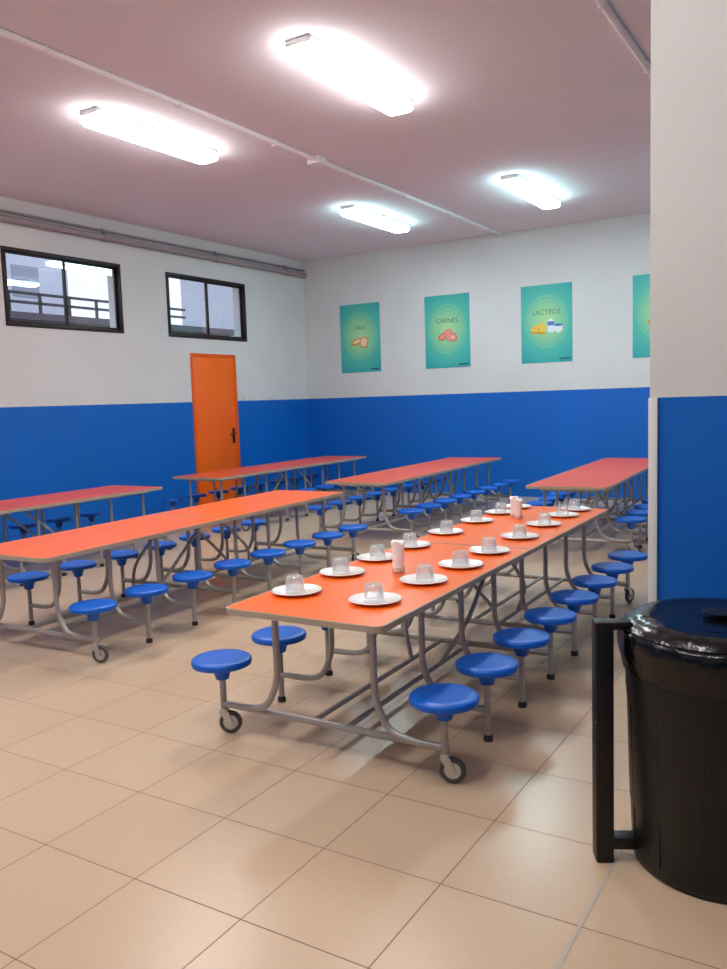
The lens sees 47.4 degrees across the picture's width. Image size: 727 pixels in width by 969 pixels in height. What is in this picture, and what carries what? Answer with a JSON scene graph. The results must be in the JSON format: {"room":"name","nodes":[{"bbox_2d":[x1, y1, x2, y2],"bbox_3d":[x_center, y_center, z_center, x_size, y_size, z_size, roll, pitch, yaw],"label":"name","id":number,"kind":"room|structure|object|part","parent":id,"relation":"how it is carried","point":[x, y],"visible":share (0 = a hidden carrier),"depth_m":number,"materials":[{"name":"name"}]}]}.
{"room":"eatery","nodes":[
{"label":"eatery","id":0,"kind":"room"},
{"bbox_2d":[0,196,309,542],"bbox_3d":[-5.126,-1.156,8.529,0.250,4.100,15.400,2,7,31],"label":"wall","id":1,"kind":"structure","parent":0,"point":[79,409],"depth_m":11.46,"materials":[{"name":"white paint"}]},
{"bbox_2d":[0,245,123,332],"bbox_3d":[-3.780,-2.426,10.491,0.090,0.920,1.810,2,7,31],"label":"window","id":2,"kind":"structure","parent":1,"relation":"in","point":[64,259],"depth_m":10.48,"materials":[{"name":"brown metal"}]},
{"bbox_3d":[-3.993,-2.382,10.128,0.024,0.830,0.873,2,7,31],"label":"sash","id":3,"kind":"part","parent":2,"relation":"part of","materials":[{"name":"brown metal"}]},
{"bbox_3d":[-3.575,-2.470,10.860,0.024,0.830,0.873,2,7,31],"label":"sash","id":4,"kind":"part","parent":2,"relation":"part of","materials":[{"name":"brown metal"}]},
{"bbox_2d":[0,209,304,271],"bbox_3d":[-5.054,-3.021,8.260,0.058,0.056,15.385,2,7,31],"label":"pipe","id":5,"kind":"object","parent":1,"relation":"attached to","point":[101,230],"visible":1,"depth_m":11.40,"materials":[{"name":"grey metal"}]},
{"bbox_2d":[0,214,306,277],"bbox_3d":[-5.031,-2.931,8.257,0.106,0.104,15.385,2,7,31],"label":"pipe","id":6,"kind":"object","parent":1,"relation":"attached to","point":[4,218],"visible":1,"depth_m":11.35,"materials":[{"name":"grey metal"}]},
{"bbox_2d":[165,272,246,341],"bbox_3d":[-2.405,-2.700,12.740,0.090,0.920,1.770,2,7,31],"label":"window","id":7,"kind":"structure","parent":1,"relation":"in","point":[242,302],"depth_m":12.74,"materials":[{"name":"brown metal"}]},
{"bbox_3d":[-2.614,-2.657,12.385,0.024,0.830,0.853,2,7,31],"label":"sash","id":8,"kind":"part","parent":7,"relation":"part of","materials":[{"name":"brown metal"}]},
{"bbox_3d":[-2.206,-2.743,13.100,0.024,0.830,0.853,2,7,31],"label":"sash","id":9,"kind":"part","parent":7,"relation":"part of","materials":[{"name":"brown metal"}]},
{"bbox_2d":[190,353,241,504],"bbox_3d":[-2.307,-0.839,12.972,0.171,2.385,1.040,2,7,31],"label":"door","id":10,"kind":"structure","parent":1,"relation":"in","point":[213,376],"depth_m":12.92,"materials":[{"name":"orange wood"}]},
{"bbox_3d":[-2.085,-0.781,13.244,0.071,0.240,0.160,2,7,31],"label":"handle","id":11,"kind":"part","parent":10,"relation":"part of","materials":[{"name":"black plastic"}]},
{"bbox_2d":[0,0,650,260],"bbox_3d":[-0.256,-3.124,5.313,11.810,0.150,15.900,2,7,31],"label":"ceiling","id":12,"kind":"structure","parent":0,"point":[548,93],"depth_m":7.30,"materials":[{"name":"paint"}]},
{"bbox_2d":[80,107,217,163],"bbox_3d":[-1.914,-3.166,7.582,0.230,0.118,1.520,2,7,31],"label":"ceiling lamp","id":13,"kind":"object","parent":12,"relation":"attached to","point":[96,118],"visible":1,"depth_m":7.41,"materials":[{"name":"white plastic"}]},
{"bbox_2d":[0,27,503,235],"bbox_3d":[-1.845,-3.059,6.295,0.150,0.075,15.385,2,7,31],"label":"conduit","id":14,"kind":"object","parent":12,"relation":"attached to","point":[316,160],"visible":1,"depth_m":7.12,"materials":[{"name":"white"}]},
{"bbox_2d":[285,34,412,115],"bbox_3d":[-0.064,-3.101,6.353,0.230,0.118,1.520,2,7,31],"label":"ceiling lamp","id":15,"kind":"object","parent":12,"relation":"attached to","point":[306,51],"visible":1,"depth_m":6.15,"materials":[{"name":"white plastic"}]},
{"bbox_2d":[340,204,408,232],"bbox_3d":[0.179,-3.616,11.314,0.230,0.118,1.520,2,7,31],"label":"ceiling lamp","id":16,"kind":"object","parent":12,"relation":"attached to","point":[354,212],"visible":1,"depth_m":11.12,"materials":[{"name":"white plastic"}]},
{"bbox_2d":[501,174,559,208],"bbox_3d":[2.056,-3.552,10.092,0.230,0.118,1.520,2,7,31],"label":"ceiling lamp","id":17,"kind":"object","parent":12,"relation":"attached to","point":[517,184],"visible":1,"depth_m":9.86,"materials":[{"name":"white plastic"}]},
{"bbox_2d":[595,0,650,77],"bbox_3d":[2.820,-3.335,7.411,0.062,0.055,8.595,2,7,31],"label":"conduit","id":18,"kind":"object","parent":12,"relation":"attached to","point":[603,5],"visible":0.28,"depth_m":5.72,"materials":[{"name":"white plastic"}]},
{"bbox_2d":[0,491,726,968],"bbox_3d":[-0.119,1.077,5.742,11.810,0.100,15.900,2,7,31],"label":"floor","id":19,"kind":"structure","parent":0,"point":[137,831],"depth_m":3.35,"materials":[{"name":"tile"}]},
{"bbox_2d":[0,485,172,585],"bbox_3d":[-3.546,0.551,8.101,1.478,0.690,3.690,2,7,30],"label":"table","id":20,"kind":"object","parent":19,"relation":"on","point":[31,503],"visible":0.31,"depth_m":8.74,"materials":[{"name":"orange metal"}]},
{"bbox_3d":[-3.699,0.484,9.009,0.294,0.110,0.294,2,7,30],"label":"seat","id":21,"kind":"part","parent":20,"relation":"part of","materials":[{"name":"blue plastic"}]},
{"bbox_3d":[-3.462,0.434,9.414,0.294,0.110,0.294,2,7,30],"label":"seat","id":22,"kind":"part","parent":20,"relation":"part of","materials":[{"name":"blue plastic"}]},
{"bbox_3d":[-3.224,0.386,9.819,0.294,0.110,0.294,2,7,30],"label":"seat","id":23,"kind":"part","parent":20,"relation":"part of","materials":[{"name":"blue plastic"}]},
{"bbox_2d":[0,490,367,662],"bbox_3d":[-1.421,0.600,6.939,1.478,0.690,3.690,1,7,29],"label":"table","id":24,"kind":"object","parent":19,"relation":"on","point":[53,547],"visible":0.94,"depth_m":6.45,"materials":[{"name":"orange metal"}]},
{"bbox_3d":[-2.509,0.731,6.202,0.294,0.110,0.294,1,7,29],"label":"seat","id":25,"kind":"part","parent":24,"relation":"part of","materials":[{"name":"blue plastic"}]},
{"bbox_3d":[-2.280,0.682,6.612,0.294,0.110,0.294,1,7,29],"label":"seat","id":26,"kind":"part","parent":24,"relation":"part of","materials":[{"name":"blue plastic"}]},
{"bbox_3d":[-1.702,0.805,5.218,0.294,0.110,0.294,1,7,29],"label":"seat","id":27,"kind":"part","parent":24,"relation":"part of","materials":[{"name":"blue plastic"}]},
{"bbox_3d":[-2.052,0.633,7.022,0.294,0.110,0.294,1,7,29],"label":"seat","id":28,"kind":"part","parent":24,"relation":"part of","materials":[{"name":"blue plastic"}]},
{"bbox_3d":[-1.473,0.756,5.628,0.294,0.110,0.294,1,7,29],"label":"seat","id":29,"kind":"part","parent":24,"relation":"part of","materials":[{"name":"blue plastic"}]},
{"bbox_3d":[-1.824,0.583,7.433,0.294,0.110,0.294,1,7,29],"label":"seat","id":30,"kind":"part","parent":24,"relation":"part of","materials":[{"name":"blue plastic"}]},
{"bbox_3d":[-1.245,0.707,6.039,0.294,0.110,0.294,1,7,29],"label":"seat","id":31,"kind":"part","parent":24,"relation":"part of","materials":[{"name":"blue plastic"}]},
{"bbox_3d":[-1.595,0.534,7.843,0.294,0.110,0.294,1,7,29],"label":"seat","id":32,"kind":"part","parent":24,"relation":"part of","materials":[{"name":"blue plastic"}]},
{"bbox_3d":[-1.367,0.485,8.253,0.294,0.110,0.294,1,7,29],"label":"seat","id":33,"kind":"part","parent":24,"relation":"part of","materials":[{"name":"blue plastic"}]},
{"bbox_3d":[-1.017,0.657,6.449,0.294,0.110,0.294,1,7,29],"label":"seat","id":34,"kind":"part","parent":24,"relation":"part of","materials":[{"name":"blue plastic"}]},
{"bbox_3d":[-1.139,0.435,8.663,0.294,0.110,0.294,1,7,29],"label":"seat","id":35,"kind":"part","parent":24,"relation":"part of","materials":[{"name":"blue plastic"}]},
{"bbox_3d":[-0.788,0.608,6.859,0.294,0.110,0.294,1,7,29],"label":"seat","id":36,"kind":"part","parent":24,"relation":"part of","materials":[{"name":"blue plastic"}]},
{"bbox_3d":[-0.560,0.559,7.269,0.294,0.110,0.294,1,7,29],"label":"seat","id":37,"kind":"part","parent":24,"relation":"part of","materials":[{"name":"blue plastic"}]},
{"bbox_3d":[-0.332,0.509,7.679,0.294,0.110,0.294,1,7,29],"label":"seat","id":38,"kind":"part","parent":24,"relation":"part of","materials":[{"name":"blue plastic"}]},
{"bbox_3d":[-0.103,0.460,8.089,0.294,0.110,0.294,1,7,29],"label":"seat","id":39,"kind":"part","parent":24,"relation":"part of","materials":[{"name":"blue plastic"}]},
{"bbox_2d":[161,456,373,530],"bbox_3d":[-1.202,0.062,12.147,1.478,0.690,3.690,2,7,30],"label":"table","id":40,"kind":"object","parent":19,"relation":"on","point":[242,472],"visible":0.56,"depth_m":11.81,"materials":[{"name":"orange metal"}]},
{"bbox_3d":[-2.545,0.239,11.031,0.294,0.110,0.294,2,7,30],"label":"seat","id":41,"kind":"part","parent":40,"relation":"part of","materials":[{"name":"blue plastic"}]},
{"bbox_3d":[-2.307,0.191,11.436,0.294,0.110,0.294,2,7,30],"label":"seat","id":42,"kind":"part","parent":40,"relation":"part of","materials":[{"name":"blue plastic"}]},
{"bbox_3d":[-2.069,0.141,11.841,0.294,0.110,0.294,2,7,30],"label":"seat","id":43,"kind":"part","parent":40,"relation":"part of","materials":[{"name":"blue plastic"}]},
{"bbox_3d":[-1.831,0.092,12.245,0.294,0.110,0.294,2,7,30],"label":"seat","id":44,"kind":"part","parent":40,"relation":"part of","materials":[{"name":"blue plastic"}]},
{"bbox_3d":[-1.594,0.043,12.650,0.294,0.110,0.294,2,7,30],"label":"seat","id":45,"kind":"part","parent":40,"relation":"part of","materials":[{"name":"blue plastic"}]},
{"bbox_3d":[-1.356,-0.006,13.055,0.294,0.110,0.294,2,7,30],"label":"seat","id":46,"kind":"part","parent":40,"relation":"part of","materials":[{"name":"blue plastic"}]},
{"bbox_3d":[-1.118,-0.055,13.460,0.294,0.110,0.294,2,7,30],"label":"seat","id":47,"kind":"part","parent":40,"relation":"part of","materials":[{"name":"blue plastic"}]},
{"bbox_3d":[-0.809,0.120,11.649,0.294,0.110,0.294,2,7,30],"label":"seat","id":48,"kind":"part","parent":40,"relation":"part of","materials":[{"name":"blue plastic"}]},
{"bbox_3d":[-0.881,-0.104,13.865,0.294,0.110,0.294,2,7,30],"label":"seat","id":49,"kind":"part","parent":40,"relation":"part of","materials":[{"name":"blue plastic"}]},
{"bbox_3d":[-0.572,0.071,12.053,0.294,0.110,0.294,2,7,30],"label":"seat","id":50,"kind":"part","parent":40,"relation":"part of","materials":[{"name":"blue plastic"}]},
{"bbox_2d":[307,457,519,539],"bbox_3d":[0.809,0.128,10.856,1.478,0.690,3.690,1,7,29],"label":"table","id":51,"kind":"object","parent":19,"relation":"on","point":[399,475],"visible":0.88,"depth_m":10.41,"materials":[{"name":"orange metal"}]},
{"bbox_3d":[-0.510,0.308,9.712,0.294,0.110,0.294,1,7,29],"label":"seat","id":52,"kind":"part","parent":51,"relation":"part of","materials":[{"name":"blue plastic"}]},
{"bbox_3d":[-0.281,0.259,10.121,0.294,0.110,0.294,1,7,29],"label":"seat","id":53,"kind":"part","parent":51,"relation":"part of","materials":[{"name":"blue plastic"}]},
{"bbox_3d":[-0.051,0.209,10.531,0.294,0.110,0.294,1,7,29],"label":"seat","id":54,"kind":"part","parent":51,"relation":"part of","materials":[{"name":"blue plastic"}]},
{"bbox_3d":[0.178,0.160,10.941,0.294,0.110,0.294,1,7,29],"label":"seat","id":55,"kind":"part","parent":51,"relation":"part of","materials":[{"name":"blue plastic"}]},
{"bbox_3d":[0.407,0.111,11.351,0.294,0.110,0.294,1,7,29],"label":"seat","id":56,"kind":"part","parent":51,"relation":"part of","materials":[{"name":"blue plastic"}]},
{"bbox_3d":[0.525,0.333,9.136,0.294,0.110,0.294,1,7,29],"label":"seat","id":57,"kind":"part","parent":51,"relation":"part of","materials":[{"name":"blue plastic"}]},
{"bbox_3d":[0.636,0.061,11.760,0.294,0.110,0.294,1,7,29],"label":"seat","id":58,"kind":"part","parent":51,"relation":"part of","materials":[{"name":"blue plastic"}]},
{"bbox_3d":[0.807,0.084,10.851,1.184,0.543,3.478,1,7,29],"label":"frame","id":59,"kind":"part","parent":51,"relation":"part of","materials":[{"name":"grey paint"}]},
{"bbox_3d":[0.865,0.012,12.170,0.294,0.110,0.294,1,7,29],"label":"seat","id":60,"kind":"part","parent":51,"relation":"part of","materials":[{"name":"blue plastic"}]},
{"bbox_3d":[0.754,0.283,9.546,0.294,0.110,0.294,1,7,29],"label":"seat","id":61,"kind":"part","parent":51,"relation":"part of","materials":[{"name":"blue plastic"}]},
{"bbox_3d":[1.094,-0.037,12.580,0.294,0.110,0.294,1,7,29],"label":"seat","id":62,"kind":"part","parent":51,"relation":"part of","materials":[{"name":"blue plastic"}]},
{"bbox_3d":[0.983,0.234,9.956,0.294,0.110,0.294,1,7,29],"label":"seat","id":63,"kind":"part","parent":51,"relation":"part of","materials":[{"name":"blue plastic"}]},
{"bbox_3d":[1.212,0.185,10.365,0.294,0.110,0.294,1,7,29],"label":"seat","id":64,"kind":"part","parent":51,"relation":"part of","materials":[{"name":"blue plastic"}]},
{"bbox_3d":[1.441,0.136,10.775,0.294,0.110,0.294,1,7,29],"label":"seat","id":65,"kind":"part","parent":51,"relation":"part of","materials":[{"name":"blue plastic"}]},
{"bbox_3d":[1.670,0.086,11.185,0.294,0.110,0.294,1,7,29],"label":"seat","id":66,"kind":"part","parent":51,"relation":"part of","materials":[{"name":"blue plastic"}]},
{"bbox_3d":[1.899,0.037,11.595,0.294,0.110,0.294,1,7,29],"label":"seat","id":67,"kind":"part","parent":51,"relation":"part of","materials":[{"name":"blue plastic"}]},
{"bbox_3d":[2.128,-0.012,12.004,0.294,0.110,0.294,1,7,29],"label":"seat","id":68,"kind":"part","parent":51,"relation":"part of","materials":[{"name":"blue plastic"}]},
{"bbox_2d":[191,506,647,782],"bbox_3d":[0.654,0.716,5.143,1.478,0.690,3.690,2,7,30],"label":"table","id":69,"kind":"object","parent":19,"relation":"on","point":[330,608],"visible":0.94,"depth_m":4.25,"materials":[{"name":"orange laminate"}]},
{"bbox_3d":[-0.688,0.894,4.026,0.294,0.110,0.294,2,7,30],"label":"seat","id":70,"kind":"part","parent":69,"relation":"part of","materials":[{"name":"blue plastic"}]},
{"bbox_3d":[-0.450,0.845,4.431,0.294,0.110,0.294,2,7,30],"label":"seat","id":71,"kind":"part","parent":69,"relation":"part of","materials":[{"name":"blue plastic"}]},
{"bbox_2d":[272,584,321,596],"bbox_3d":[-0.320,0.511,3.969,0.242,0.019,0.242,2,7,31],"label":"plate","id":72,"kind":"object","parent":69,"relation":"on","point":[292,590],"visible":1,"depth_m":4.00,"materials":[{"name":"white ceramic"}]},
{"bbox_2d":[319,566,364,576],"bbox_3d":[-0.112,0.463,4.366,0.242,0.019,0.242,2,7,31],"label":"plate","id":73,"kind":"object","parent":69,"relation":"on","point":[339,571],"visible":1,"depth_m":4.40,"materials":[{"name":"white ceramic"}]},
{"bbox_2d":[356,552,391,561],"bbox_3d":[0.080,0.419,4.739,0.242,0.019,0.242,2,7,31],"label":"plate","id":74,"kind":"object","parent":69,"relation":"on","point":[375,556],"visible":0.91,"depth_m":4.78,"materials":[{"name":"white ceramic"}]},
{"bbox_2d":[348,592,401,605],"bbox_3d":[0.052,0.521,3.743,0.242,0.019,0.242,2,7,31],"label":"plate","id":75,"kind":"object","parent":69,"relation":"on","point":[367,598],"visible":1,"depth_m":3.77,"materials":[{"name":"white ceramic"}]},
{"bbox_2d":[391,540,404,571],"bbox_3d":[0.183,0.378,4.365,0.074,0.170,0.073,-2,6,3],"label":"napkin holder","id":76,"kind":"object","parent":69,"relation":"on","point":[397,546],"visible":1,"depth_m":4.34,"materials":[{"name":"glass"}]},
{"bbox_2d":[404,540,430,548],"bbox_3d":[0.295,0.374,5.109,0.242,0.019,0.242,2,7,31],"label":"plate","id":77,"kind":"object","parent":69,"relation":"on","point":[410,544],"visible":0.73,"depth_m":5.14,"materials":[{"name":"white ceramic"}]},
{"bbox_2d":[399,573,447,584],"bbox_3d":[0.298,0.475,4.117,0.242,0.019,0.242,2,7,31],"label":"plate","id":78,"kind":"object","parent":69,"relation":"on","point":[420,578],"visible":1,"depth_m":4.15,"materials":[{"name":"white ceramic"}]},
{"bbox_3d":[0.653,0.672,5.138,1.184,0.543,3.478,2,7,30],"label":"frame","id":79,"kind":"part","parent":69,"relation":"part of","materials":[{"name":"grey paint"}]},
{"bbox_3d":[0.334,0.921,3.429,0.294,0.110,0.294,2,7,30],"label":"seat","id":80,"kind":"part","parent":69,"relation":"part of","materials":[{"name":"blue plastic"}]},
{"bbox_2d":[428,528,463,534],"bbox_3d":[0.553,0.319,5.569,0.242,0.019,0.242,2,7,31],"label":"plate","id":81,"kind":"object","parent":69,"relation":"on","point":[439,531],"visible":1,"depth_m":5.61,"materials":[{"name":"white ceramic"}]},
{"bbox_2d":[438,559,482,568],"bbox_3d":[0.525,0.432,4.469,0.242,0.019,0.242,2,7,31],"label":"plate","id":82,"kind":"object","parent":69,"relation":"on","point":[450,563],"visible":1,"depth_m":4.50,"materials":[{"name":"white ceramic"}]},
{"bbox_2d":[460,517,492,522],"bbox_3d":[0.824,0.263,6.032,0.242,0.019,0.242,2,7,31],"label":"plate","id":83,"kind":"object","parent":69,"relation":"on","point":[468,519],"visible":1,"depth_m":6.07,"materials":[{"name":"white ceramic"}]},
{"bbox_3d":[0.572,0.872,3.834,0.294,0.110,0.294,2,7,30],"label":"seat","id":84,"kind":"part","parent":69,"relation":"part of","materials":[{"name":"blue plastic"}]},
{"bbox_2d":[468,546,509,554],"bbox_3d":[0.735,0.387,4.841,0.242,0.019,0.242,2,7,31],"label":"plate","id":85,"kind":"object","parent":69,"relation":"on","point":[488,550],"visible":1,"depth_m":4.87,"materials":[{"name":"white ceramic"}]},
{"bbox_2d":[485,509,509,514],"bbox_3d":[1.063,0.215,6.423,0.242,0.019,0.242,2,7,31],"label":"plate","id":86,"kind":"object","parent":69,"relation":"on","point":[492,511],"visible":0.81,"depth_m":6.47,"materials":[{"name":"white ceramic"}]},
{"bbox_2d":[509,496,517,515],"bbox_3d":[1.133,0.165,6.232,0.067,0.153,0.065,-4,6,-20],"label":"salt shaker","id":87,"kind":"object","parent":69,"relation":"on","point":[512,498],"visible":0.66,"depth_m":6.21,"materials":[{"name":"white plastic"}]},
{"bbox_2d":[502,504,530,508],"bbox_3d":[1.239,0.180,6.711,0.242,0.019,0.242,2,7,31],"label":"plate","id":88,"kind":"object","parent":69,"relation":"on","point":[505,505],"visible":0.51,"depth_m":6.74,"materials":[{"name":"white ceramic"}]},
{"bbox_2d":[514,499,522,517],"bbox_3d":[1.147,0.179,6.131,0.063,0.144,0.062,0,6,20],"label":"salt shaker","id":89,"kind":"object","parent":69,"relation":"on","point":[518,502],"visible":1,"depth_m":6.11,"materials":[{"name":"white plastic"}]},
{"bbox_2d":[500,532,537,539],"bbox_3d":[0.997,0.332,5.299,0.242,0.019,0.242,2,7,31],"label":"plate","id":90,"kind":"object","parent":69,"relation":"on","point":[511,535],"visible":1,"depth_m":5.33,"materials":[{"name":"white ceramic"}]},
{"bbox_3d":[0.810,0.823,4.239,0.294,0.110,0.294,2,7,30],"label":"seat","id":91,"kind":"part","parent":69,"relation":"part of","materials":[{"name":"blue plastic"}]},
{"bbox_2d":[526,520,560,526],"bbox_3d":[1.256,0.275,5.770,0.242,0.019,0.242,2,7,31],"label":"plate","id":92,"kind":"object","parent":69,"relation":"on","point":[539,523],"visible":1,"depth_m":5.81,"materials":[{"name":"white ceramic"}]},
{"bbox_3d":[1.047,0.774,4.644,0.294,0.110,0.294,2,7,30],"label":"seat","id":93,"kind":"part","parent":69,"relation":"part of","materials":[{"name":"blue plastic"}]},
{"bbox_2d":[546,512,578,517],"bbox_3d":[1.481,0.227,6.168,0.242,0.019,0.242,2,7,31],"label":"plate","id":94,"kind":"object","parent":69,"relation":"on","point":[553,514],"visible":1,"depth_m":6.20,"materials":[{"name":"white ceramic"}]},
{"bbox_3d":[1.285,0.725,5.049,0.294,0.110,0.294,2,7,30],"label":"seat","id":95,"kind":"part","parent":69,"relation":"part of","materials":[{"name":"blue plastic"}]},
{"bbox_2d":[559,506,590,511],"bbox_3d":[1.649,0.192,6.462,0.242,0.019,0.242,2,7,31],"label":"plate","id":96,"kind":"object","parent":69,"relation":"on","point":[566,508],"visible":1,"depth_m":6.50,"materials":[{"name":"white ceramic"}]},
{"bbox_3d":[1.523,0.676,5.454,0.294,0.110,0.294,2,7,30],"label":"seat","id":97,"kind":"part","parent":69,"relation":"part of","materials":[{"name":"blue plastic"}]},
{"bbox_3d":[1.760,0.627,5.858,0.294,0.110,0.294,2,7,30],"label":"seat","id":98,"kind":"part","parent":69,"relation":"part of","materials":[{"name":"blue plastic"}]},
{"bbox_3d":[1.998,0.578,6.263,0.294,0.110,0.294,2,7,30],"label":"seat","id":99,"kind":"part","parent":69,"relation":"part of","materials":[{"name":"blue plastic"}]},
{"bbox_2d":[526,458,647,551],"bbox_3d":[2.858,0.172,9.762,1.478,0.690,3.690,1,7,28],"label":"table","id":100,"kind":"object","parent":19,"relation":"on","point":[605,474],"visible":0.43,"depth_m":8.98,"materials":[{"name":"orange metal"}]},
{"bbox_3d":[2.003,0.255,9.425,0.294,0.110,0.294,1,7,28],"label":"seat","id":101,"kind":"part","parent":100,"relation":"part of","materials":[{"name":"blue plastic"}]},
{"bbox_3d":[2.226,0.205,9.838,0.294,0.110,0.294,1,7,28],"label":"seat","id":102,"kind":"part","parent":100,"relation":"part of","materials":[{"name":"blue plastic"}]},
{"bbox_3d":[2.450,0.156,10.251,0.294,0.110,0.294,1,7,28],"label":"seat","id":103,"kind":"part","parent":100,"relation":"part of","materials":[{"name":"blue plastic"}]},
{"bbox_3d":[2.857,0.128,9.758,1.184,0.543,3.478,1,7,28],"label":"frame","id":104,"kind":"part","parent":100,"relation":"part of","materials":[{"name":"grey paint"}]},
{"bbox_3d":[2.599,0.377,8.039,0.294,0.110,0.294,1,7,28],"label":"seat","id":105,"kind":"part","parent":100,"relation":"part of","materials":[{"name":"blue plastic"}]},
{"bbox_3d":[2.822,0.328,8.452,0.294,0.110,0.294,1,7,28],"label":"seat","id":106,"kind":"part","parent":100,"relation":"part of","materials":[{"name":"blue plastic"}]},
{"bbox_3d":[3.045,0.278,8.864,0.294,0.110,0.294,1,7,28],"label":"seat","id":107,"kind":"part","parent":100,"relation":"part of","materials":[{"name":"blue plastic"}]},
{"bbox_2d":[555,826,631,968],"bbox_3d":[-0.455,1.554,0.685,0.012,0.001,6.370,2,7,31],"label":"joint","id":108,"kind":"object","parent":19,"relation":"on","point":[608,872],"depth_m":2.56,"materials":[{"name":"beige"}]},
{"bbox_2d":[592,597,726,903],"bbox_3d":[1.195,0.849,2.789,0.654,0.868,0.653,-7,8,-42],"label":"trash bin","id":109,"kind":"object","parent":19,"relation":"on","point":[673,652],"visible":1,"depth_m":2.63,"materials":[{"name":"black plastic"}]},
{"bbox_3d":[0.856,0.871,2.817,0.142,0.840,0.072,-1,6,4],"label":"hinge post","id":110,"kind":"part","parent":109,"relation":"part of","materials":[{"name":"black plastic"}]},
{"bbox_3d":[1.183,0.464,2.751,0.624,0.058,0.624,2,7,31],"label":"lid","id":111,"kind":"part","parent":109,"relation":"part of","materials":[{"name":"black plastic"}]},
{"bbox_3d":[1.182,0.431,2.747,0.110,0.028,0.110,2,7,31],"label":"knob","id":112,"kind":"part","parent":109,"relation":"part of","materials":[{"name":"black plastic"}]},
{"bbox_2d":[302,212,649,498],"bbox_3d":[3.870,-1.821,12.170,11.810,4.100,0.250,2,7,31],"label":"wall","id":113,"kind":"structure","parent":0,"point":[548,419],"depth_m":13.14,"materials":[{"name":"white paint"}]},
{"bbox_2d":[340,302,380,372],"bbox_3d":[-0.059,-2.531,14.327,0.800,1.170,0.015,2,7,31],"label":"poster","id":114,"kind":"object","parent":113,"relation":"attached to","point":[359,323],"visible":1,"depth_m":14.32,"materials":[{"name":"green paper"}]},
{"bbox_2d":[424,293,470,368],"bbox_3d":[1.358,-2.490,13.464,0.800,1.170,0.019,2,7,31],"label":"poster","id":115,"kind":"object","parent":113,"relation":"attached to","point":[447,317],"visible":1,"depth_m":13.46,"materials":[{"name":"green paper"}]},
{"bbox_2d":[521,282,572,363],"bbox_3d":[2.781,-2.448,12.601,0.800,1.170,0.016,2,7,31],"label":"poster","id":116,"kind":"object","parent":113,"relation":"attached to","point":[546,310],"visible":1,"depth_m":12.60,"materials":[{"name":"green paper"}]},
{"bbox_2d":[633,274,649,357],"bbox_3d":[4.221,-2.406,11.727,0.800,1.170,0.015,2,7,31],"label":"poster","id":117,"kind":"object","parent":113,"relation":"attached to","point":[641,283],"visible":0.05,"depth_m":11.87,"materials":[{"name":"green paper"}]},
{"bbox_2d":[650,0,726,600],"bbox_3d":[2.634,-0.794,2.506,3.340,4.100,0.350,2,7,31],"label":"wall partition","id":118,"kind":"structure","parent":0,"point":[688,159],"depth_m":3.16,"materials":[{"name":"white paint"}]},
{"bbox_2d":[648,398,657,602],"bbox_3d":[1.166,0.440,3.338,0.035,1.572,0.014,2,7,31],"label":"guard","id":119,"kind":"object","parent":118,"relation":"attached to","point":[652,402],"visible":0.56,"depth_m":3.29,"materials":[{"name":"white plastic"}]},
{"label":"outside","id":120,"kind":"structure","parent":0,"visible":0},
{"bbox_3d":[-21.627,-0.618,30.812,51.030,0.180,90.000,2,7,31],"label":"ground","id":121,"kind":"structure","parent":120,"visible":0},
{"bbox_2d":[5,253,68,314],"bbox_3d":[-12.168,-6.836,27.809,3.400,12.180,3.400,2,7,31],"label":"building","id":122,"kind":"structure","parent":121,"relation":"on","point":[24,273],"depth_m":27.17,"materials":[{"name":"grey"}]},
{"bbox_2d":[8,290,233,335],"bbox_3d":[-8.191,-2.974,24.908,2.400,4.830,11.000,2,7,31],"label":"railing","id":123,"kind":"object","parent":121,"relation":"on","point":[14,315],"visible":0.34,"depth_m":22.96,"materials":[{"name":"grey metal"}]},
{"bbox_3d":[-7.950,-4.922,23.226,0.060,0.630,8.400,2,7,31],"label":"roof railing","id":124,"kind":"part","parent":123,"relation":"part of","materials":[{"name":"grey metal"}]},
{"bbox_2d":[180,279,233,336],"bbox_3d":[-5.426,-8.182,38.842,4.400,12.180,5.000,2,7,31],"label":"building","id":125,"kind":"structure","parent":121,"relation":"on","point":[220,298],"depth_m":37.13,"materials":[{"name":"grey"}]}
]}

